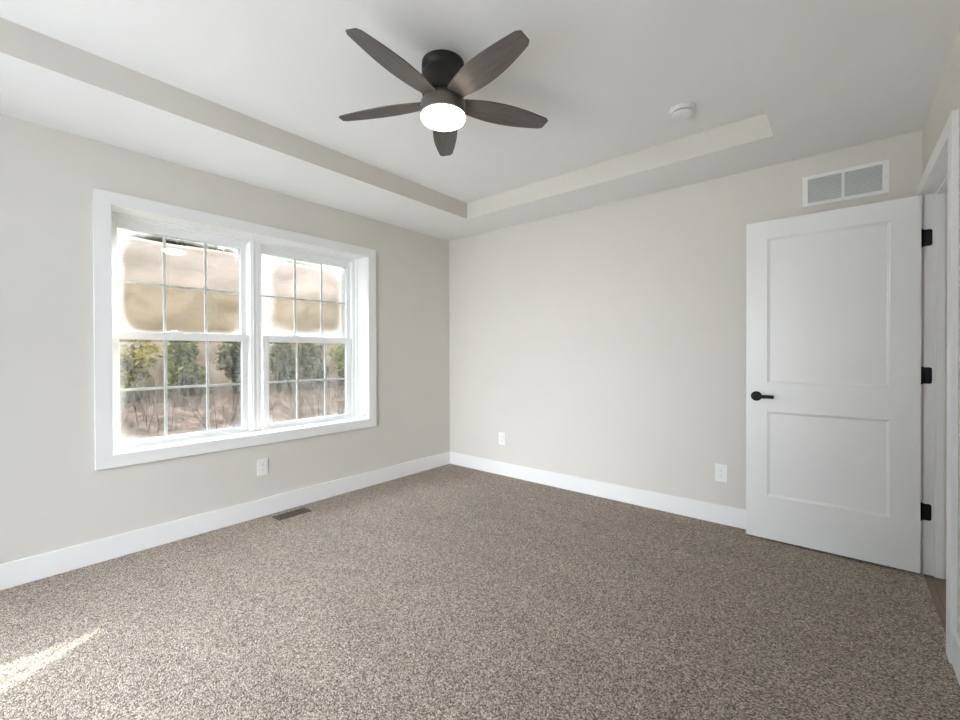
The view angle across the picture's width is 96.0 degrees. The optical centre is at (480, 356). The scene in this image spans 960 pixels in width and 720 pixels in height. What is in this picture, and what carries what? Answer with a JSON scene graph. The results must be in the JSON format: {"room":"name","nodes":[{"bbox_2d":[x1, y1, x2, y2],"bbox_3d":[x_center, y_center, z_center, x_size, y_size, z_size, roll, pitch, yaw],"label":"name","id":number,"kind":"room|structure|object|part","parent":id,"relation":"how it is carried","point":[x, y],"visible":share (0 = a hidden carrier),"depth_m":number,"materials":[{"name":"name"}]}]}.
{"room":"empty bedroom","nodes":[
{"label":"empty bedroom","id":0,"kind":"room"},
{"bbox_2d":[0,114,449,563],"bbox_3d":[-1.797,-0.088,3.186,0.230,2.950,4.730,0,0,40],"label":"wall","id":1,"kind":"structure","parent":0,"point":[53,497],"depth_m":2.53,"materials":[{"name":"beige paint"}]},
{"bbox_2d":[0,451,450,589],"bbox_3d":[-1.700,1.122,3.115,0.014,0.132,4.270,0,0,40],"label":"baseboard","id":2,"kind":"structure","parent":1,"relation":"attached to","point":[33,568],"depth_m":2.82,"materials":[{"name":"white wood"}]},
{"bbox_2d":[93,188,375,469],"bbox_3d":[-1.694,-0.163,3.318,0.282,1.622,1.955,0,0,40],"label":"window","id":3,"kind":"structure","parent":1,"relation":"in","point":[116,216],"depth_m":3.23,"materials":[{"name":"white wood"}]},
{"bbox_3d":[-2.067,-0.491,3.015,0.021,0.664,0.736,0,0,40],"label":"pane","id":4,"kind":"part","parent":3,"relation":"part of","materials":[{"name":"clear glass"}]},
{"bbox_3d":[-2.068,-0.499,3.013,0.032,0.747,0.814,0,0,40],"label":"sash","id":5,"kind":"part","parent":3,"relation":"part of","materials":[{"name":"white plastic"}]},
{"bbox_2d":[118,236,239,333],"bbox_3d":[-2.066,-0.491,3.015,0.008,0.656,0.728,0,0,40],"label":"grille","id":6,"kind":"object","parent":3,"relation":"attached to","point":[121,325],"depth_m":3.00,"materials":[{"name":"white plastic"}]},
{"bbox_3d":[-2.039,0.199,2.995,0.032,0.724,0.814,0,0,40],"label":"sash","id":7,"kind":"part","parent":3,"relation":"part of","materials":[{"name":"white plastic"}]},
{"bbox_2d":[120,340,241,435],"bbox_3d":[-2.039,0.212,2.995,0.008,0.645,0.722,0,0,40],"label":"grille","id":8,"kind":"object","parent":3,"relation":"attached to","point":[207,385],"depth_m":3.07,"materials":[{"name":"white plastic"}]},
{"bbox_3d":[-1.489,-0.493,3.705,0.021,0.656,0.765,0,0,40],"label":"pane","id":9,"kind":"part","parent":3,"relation":"part of","materials":[{"name":"clear glass"}]},
{"bbox_2d":[262,259,345,336],"bbox_3d":[-1.489,-0.493,3.705,0.008,0.648,0.757,0,0,40],"label":"grille","id":10,"kind":"object","parent":3,"relation":"attached to","point":[266,330],"depth_m":3.63,"materials":[{"name":"white plastic"}]},
{"bbox_3d":[-1.486,-0.505,3.709,0.032,0.747,0.790,0,0,40],"label":"sash","id":11,"kind":"part","parent":3,"relation":"part of","materials":[{"name":"white plastic"}]},
{"bbox_3d":[-1.457,0.193,3.691,0.032,0.724,0.790,0,0,40],"label":"sash","id":12,"kind":"part","parent":3,"relation":"part of","materials":[{"name":"white plastic"}]},
{"bbox_2d":[269,343,345,419],"bbox_3d":[-1.457,0.206,3.691,0.008,0.645,0.698,0,0,40],"label":"grille","id":13,"kind":"object","parent":3,"relation":"attached to","point":[325,417],"depth_m":3.79,"materials":[{"name":"white plastic"}]},
{"bbox_2d":[257,458,267,475],"bbox_3d":[-1.620,0.822,3.214,0.008,0.122,0.075,0,0,40],"label":"wall outlet","id":14,"kind":"object","parent":1,"relation":"attached to","point":[262,464],"visible":1,"depth_m":3.21,"materials":[{"name":"white plastic"}]},
{"bbox_2d":[0,464,959,719],"bbox_3d":[0.391,1.290,1.745,5.020,0.200,4.890,0,0,40],"label":"floor","id":15,"kind":"structure","parent":0,"point":[449,591],"depth_m":1.94,"materials":[{"name":"carpet"}]},
{"bbox_2d":[272,507,310,520],"bbox_3d":[-1.416,1.183,3.251,0.105,0.006,0.250,0,0,40],"label":"floor vent","id":16,"kind":"object","parent":15,"relation":"in","point":[293,513],"visible":1,"depth_m":3.24,"materials":[{"name":"brown metal"}]},
{"bbox_2d":[0,0,959,240],"bbox_3d":[-0.313,-1.404,1.933,3.649,0.310,4.270,0,0,40],"label":"ceiling","id":17,"kind":"structure","parent":0,"point":[252,92],"depth_m":2.16,"materials":[{"name":"white paint"}]},
{"bbox_2d":[339,28,547,155],"bbox_3d":[-0.186,-1.253,2.025,1.059,0.280,1.047,0,0,40],"label":"ceiling fan","id":18,"kind":"object","parent":17,"relation":"hanging from","point":[444,81],"visible":1,"depth_m":1.96,"materials":[{"name":"wood"}]},
{"bbox_3d":[-0.486,-1.212,2.144,0.471,0.007,0.134,0,12,15],"label":"blade","id":19,"kind":"part","parent":18,"relation":"part of","materials":[{"name":"wood"}]},
{"bbox_3d":[-0.353,-1.210,1.791,0.134,0.006,0.471,14,8,32],"label":"blade","id":20,"kind":"part","parent":18,"relation":"part of","materials":[{"name":"brown wood"}]},
{"bbox_3d":[-0.177,-1.130,2.059,0.211,0.033,0.211,0,0,40],"label":"lamp shade","id":21,"kind":"part","parent":18,"relation":"part of","materials":[{"name":"white glass"}]},
{"bbox_3d":[-0.192,-1.214,2.379,0.134,0.006,0.471,-12,1,-3],"label":"blade","id":22,"kind":"part","parent":18,"relation":"part of","materials":[{"name":"brown wood"}]},
{"bbox_3d":[0.023,-1.211,1.809,0.134,0.007,0.471,15,-9,-38],"label":"blade","id":23,"kind":"part","parent":18,"relation":"part of","materials":[{"name":"wood"}]},
{"bbox_3d":[0.122,-1.214,2.172,0.471,0.007,0.134,0,-12,-21],"label":"blade","id":24,"kind":"part","parent":18,"relation":"part of","materials":[{"name":"wood"}]},
{"bbox_2d":[670,102,695,119],"bbox_3d":[1.141,-1.377,2.439,0.134,0.044,0.134,0,0,40],"label":"smoke detector","id":25,"kind":"object","parent":17,"relation":"attached to","point":[684,110],"visible":1,"depth_m":2.41,"materials":[{"name":"white plastic"}]},
{"bbox_2d":[449,130,921,509],"bbox_3d":[1.184,-0.099,3.626,3.779,2.950,0.230,0,0,40],"label":"wall","id":26,"kind":"structure","parent":0,"point":[607,342],"depth_m":3.47,"materials":[{"name":"beige paint"}]},
{"bbox_2d":[499,432,504,444],"bbox_3d":[0.212,0.814,4.291,0.075,0.122,0.008,0,0,40],"label":"wall outlet","id":27,"kind":"object","parent":26,"relation":"attached to","point":[501,434],"visible":1,"depth_m":4.29,"materials":[{"name":"white plastic"}]},
{"bbox_2d":[450,452,745,528],"bbox_3d":[1.065,1.111,3.576,3.635,0.132,0.014,0,0,40],"label":"baseboard","id":28,"kind":"structure","parent":26,"relation":"attached to","point":[721,514],"depth_m":3.54,"materials":[{"name":"white wood"}]},
{"bbox_2d":[715,463,726,482],"bbox_3d":[1.698,0.821,3.049,0.075,0.122,0.008,0,0,40],"label":"wall outlet","id":29,"kind":"object","parent":26,"relation":"attached to","point":[720,476],"visible":1,"depth_m":3.04,"materials":[{"name":"white plastic"}]},
{"bbox_2d":[802,159,888,207],"bbox_3d":[2.197,-1.040,2.614,0.400,0.190,0.010,0,0,40],"label":"air vent","id":30,"kind":"object","parent":26,"relation":"in","point":[870,179],"visible":1,"depth_m":2.60,"materials":[{"name":"white plastic"}]},
{"bbox_2d":[922,28,959,637],"bbox_3d":[1.063,-0.080,0.644,0.120,2.950,4.500,0,0,40],"label":"wall","id":31,"kind":"structure","parent":0,"point":[946,99],"depth_m":1.77,"materials":[{"name":"beige paint"}]},
{"bbox_2d":[745,195,932,572],"bbox_3d":[2.079,0.150,2.577,0.860,2.030,0.107,0,0,40],"label":"door","id":32,"kind":"structure","parent":31,"relation":"in","point":[835,375],"depth_m":2.54,"materials":[{"name":"white wood"}]},
{"bbox_3d":[1.802,0.255,2.764,0.127,0.062,0.036,0,0,40],"label":"handle","id":33,"kind":"part","parent":32,"relation":"part of","materials":[{"name":"black metal"}]},
{"bbox_2d":[917,109,958,663],"bbox_3d":[2.188,0.114,1.992,0.158,2.140,0.989,0,0,40],"label":"door frame","id":34,"kind":"structure","parent":31,"relation":"attached to","point":[938,186],"depth_m":2.29,"materials":[{"name":"white wood"}]},
{"bbox_2d":[952,631,959,684],"bbox_3d":[0.770,1.131,0.402,0.014,0.132,3.278,0,0,40],"label":"baseboard","id":35,"kind":"structure","parent":31,"relation":"attached to","point":[955,637],"depth_m":1.61,"materials":[{"name":"white wood"}]},
{"label":"outside","id":36,"kind":"structure","parent":0,"visible":0},
{"bbox_2d":[119,236,344,387],"bbox_3d":[-5.632,-0.606,13.084,9.436,2.887,30.007,0,0,40],"label":"bank","id":37,"kind":"object","parent":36,"point":[141,260],"visible":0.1,"depth_m":7.34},
{"bbox_2d":[127,233,200,246],"bbox_3d":[-6.682,-3.043,9.214,1.556,2.502,1.626,0,0,40],"label":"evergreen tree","id":38,"kind":"object","parent":37,"relation":"on","point":[158,238],"visible":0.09,"depth_m":8.83,"materials":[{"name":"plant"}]},
{"bbox_2d":[198,243,223,250],"bbox_3d":[-7.438,-3.155,11.227,1.643,2.714,1.621,0,0,-2],"label":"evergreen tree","id":39,"kind":"object","parent":37,"relation":"on","point":[213,247],"visible":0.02,"depth_m":11.13,"materials":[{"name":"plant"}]},
{"bbox_2d":[224,248,300,263],"bbox_3d":[-5.410,-2.968,10.745,1.696,2.314,1.721,0,0,40],"label":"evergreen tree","id":40,"kind":"object","parent":37,"relation":"on","point":[228,249],"visible":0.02,"depth_m":10.45,"materials":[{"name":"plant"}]},
{"bbox_2d":[289,260,322,267],"bbox_3d":[-5.250,-3.043,13.082,1.862,2.473,1.593,0,0,-20],"label":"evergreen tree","id":41,"kind":"object","parent":37,"relation":"on","point":[302,263],"visible":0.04,"depth_m":12.74,"materials":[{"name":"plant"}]},
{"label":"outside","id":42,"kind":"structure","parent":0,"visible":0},
{"bbox_2d":[120,380,344,440],"bbox_3d":[-0.444,1.009,8.758,4.900,1.288,30.000,0,0,40],"label":"ground","id":43,"kind":"structure","parent":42,"point":[185,420],"depth_m":6.41,"materials":[{"name":"brown soil"}]},
{"bbox_2d":[119,339,163,403],"bbox_3d":[-4.882,0.163,5.982,0.753,0.991,0.802,0,0,40],"label":"shrub","id":44,"kind":"object","parent":43,"relation":"on","point":[130,370],"visible":0.55,"depth_m":6.00,"materials":[{"name":"green plant"}]},
{"bbox_3d":[-4.912,0.174,5.979,0.420,0.968,0.349,0,0,-8],"label":"stem","id":45,"kind":"part","parent":44,"relation":"part of","materials":[{"name":"plant"}]},
{"bbox_2d":[120,373,186,435],"bbox_3d":[-4.293,0.557,5.374,1.202,0.799,1.186,0,0,-15],"label":"brush","id":46,"kind":"object","parent":43,"relation":"on","point":[121,397],"visible":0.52,"depth_m":5.36,"materials":[{"name":"brown plant"}]},
{"bbox_2d":[162,340,205,395],"bbox_3d":[-4.521,0.123,6.501,0.637,0.979,0.646,0,0,5],"label":"shrub","id":47,"kind":"object","parent":43,"relation":"on","point":[181,360],"visible":0.96,"depth_m":6.41,"materials":[{"name":"green plant"}]},
{"bbox_2d":[213,341,240,393],"bbox_3d":[-3.968,0.132,7.052,0.638,0.983,0.694,0,0,25],"label":"shrub","id":48,"kind":"object","parent":43,"relation":"on","point":[232,362],"visible":0.69,"depth_m":6.89,"materials":[{"name":"green plant"}]},
{"bbox_3d":[-3.983,0.207,7.085,0.353,0.833,0.435,0,0,2],"label":"stem","id":49,"kind":"part","parent":48,"relation":"part of","materials":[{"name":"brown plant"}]},
{"bbox_2d":[169,380,290,430],"bbox_3d":[-3.191,0.674,5.745,1.064,0.744,1.688,0,0,40],"label":"brush","id":50,"kind":"object","parent":43,"relation":"on","point":[235,397],"visible":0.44,"depth_m":5.65,"materials":[{"name":"brown plant"}]},
{"bbox_2d":[269,342,299,391],"bbox_3d":[-3.565,0.123,7.644,0.665,1.014,0.705,0,0,40],"label":"shrub","id":51,"kind":"object","parent":43,"relation":"on","point":[279,361],"visible":0.9,"depth_m":7.58,"materials":[{"name":"green plant"}]},
{"bbox_2d":[276,372,344,417],"bbox_3d":[-2.397,0.642,7.146,1.250,0.804,1.894,0,0,32],"label":"brush","id":52,"kind":"object","parent":43,"relation":"on","point":[318,387],"visible":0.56,"depth_m":6.71,"materials":[{"name":"brown plant"}]},
{"bbox_2d":[295,343,330,388],"bbox_3d":[-3.164,0.156,8.224,0.673,0.958,0.639,0,0,16],"label":"shrub","id":53,"kind":"object","parent":43,"relation":"on","point":[310,355],"visible":0.92,"depth_m":8.11,"materials":[{"name":"green plant"}]},
{"bbox_3d":[-3.152,0.170,8.241,0.437,0.930,0.313,0,0,-9],"label":"stem","id":54,"kind":"part","parent":53,"relation":"part of","materials":[{"name":"plant"}]},
{"bbox_2d":[328,343,344,380],"bbox_3d":[-2.670,0.111,8.650,0.690,0.988,0.725,0,0,40],"label":"shrub","id":55,"kind":"object","parent":43,"relation":"on","point":[340,358],"visible":0.35,"depth_m":8.52,"materials":[{"name":"green plant"}]}
]}

